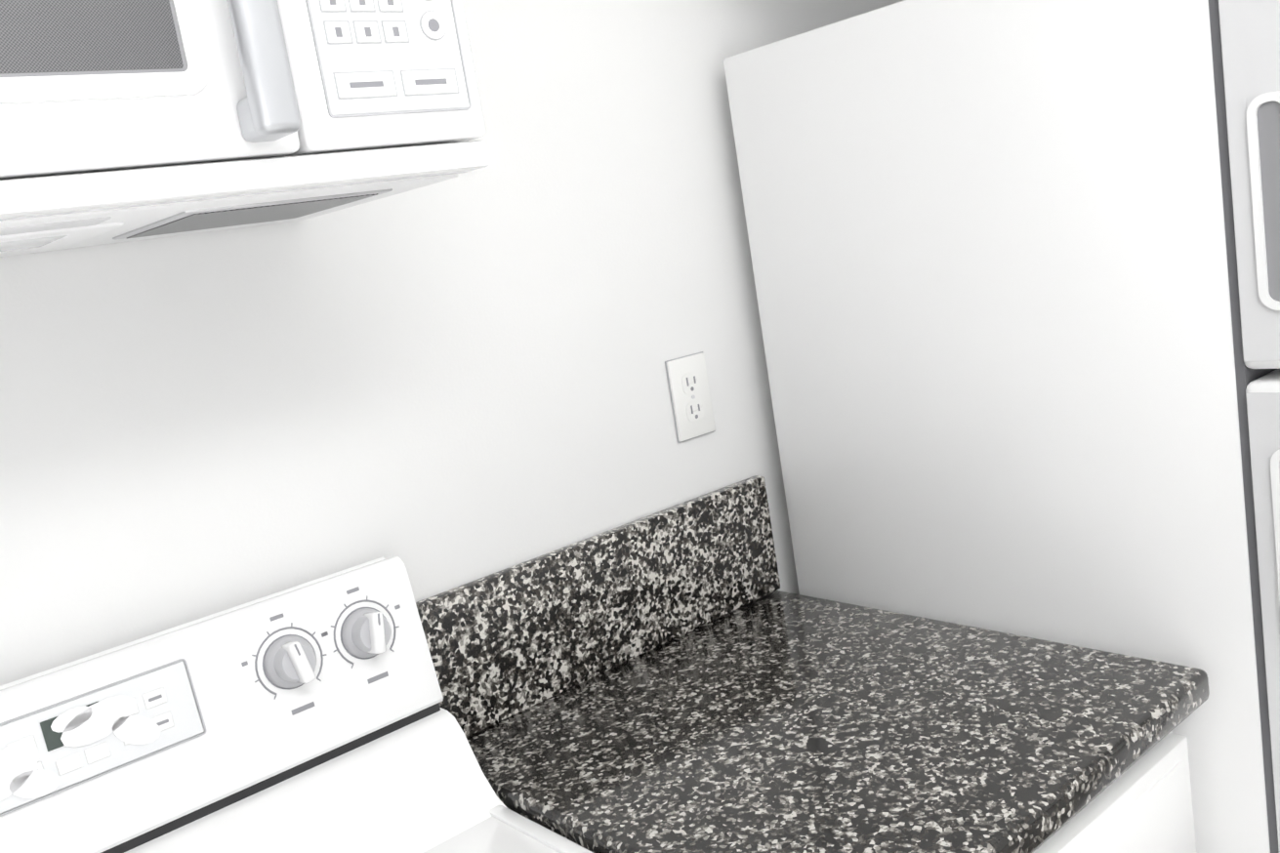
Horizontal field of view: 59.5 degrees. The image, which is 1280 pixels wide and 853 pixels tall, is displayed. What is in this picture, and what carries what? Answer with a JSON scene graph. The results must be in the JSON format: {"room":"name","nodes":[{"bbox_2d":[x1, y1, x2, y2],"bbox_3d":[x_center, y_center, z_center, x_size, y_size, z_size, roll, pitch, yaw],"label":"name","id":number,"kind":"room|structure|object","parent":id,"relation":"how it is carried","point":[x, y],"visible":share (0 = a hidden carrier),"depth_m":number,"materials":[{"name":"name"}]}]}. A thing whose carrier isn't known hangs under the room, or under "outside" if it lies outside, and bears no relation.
{"room":"kitchen","nodes":[
{"label":"kitchen","id":0,"kind":"room"},
{"bbox_2d":[0,0,903,686],"bbox_3d":[-0.971,0.300,0.780,5.021,2.545,0.100,-17,12,-38],"label":"wall","id":1,"kind":"structure","parent":0,"point":[447,385],"depth_m":1.31,"materials":[{"name":"paint"}]},
{"bbox_2d":[664,351,715,443],"bbox_3d":[0.073,-0.042,1.576,0.072,0.116,0.007,-17,12,-38],"label":"electrical outlet","id":2,"kind":"object","parent":1,"relation":"attached to","point":[690,395],"visible":1,"depth_m":1.57,"materials":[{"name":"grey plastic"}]},
{"bbox_3d":[1.075,1.659,-1.180,5.021,0.100,5.800,-17,12,-38],"label":"floor","id":3,"kind":"structure","parent":0,"visible":0},
{"bbox_2d":[0,556,593,852],"bbox_3d":[-0.246,0.840,0.859,0.756,1.238,0.709,-17,12,-38],"label":"stove","id":4,"kind":"object","parent":3,"relation":"on","point":[311,717],"visible":1,"depth_m":1.10,"materials":[{"name":"white metal"}]},
{"bbox_2d":[415,475,1209,852],"bbox_3d":[0.247,0.717,1.324,0.606,1.166,0.652,-17,12,-38],"label":"countertop","id":5,"kind":"structure","parent":3,"relation":"on","point":[687,677],"depth_m":1.24,"materials":[{"name":"black stone"}]},
{"bbox_2d":[723,0,1279,852],"bbox_3d":[0.783,0.259,1.659,0.809,1.776,0.731,-17,12,-38],"label":"fridge","id":6,"kind":"object","parent":3,"relation":"on","point":[1016,269],"visible":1,"depth_m":1.27,"materials":[{"name":"white metal"}]},
{"bbox_3d":[-0.875,-0.481,0.520,1.616,0.961,0.378,-17,12,-38],"label":"cabinet","id":7,"kind":"object","parent":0,"visible":0},
{"bbox_2d":[0,0,489,257],"bbox_3d":[-0.540,-0.327,0.783,0.752,0.408,0.415,-17,12,-38],"label":"over-the-range microwave","id":8,"kind":"object","parent":7,"relation":"attached to","point":[126,120],"visible":1,"depth_m":0.78,"materials":[{"name":"white plastic"}]}
]}

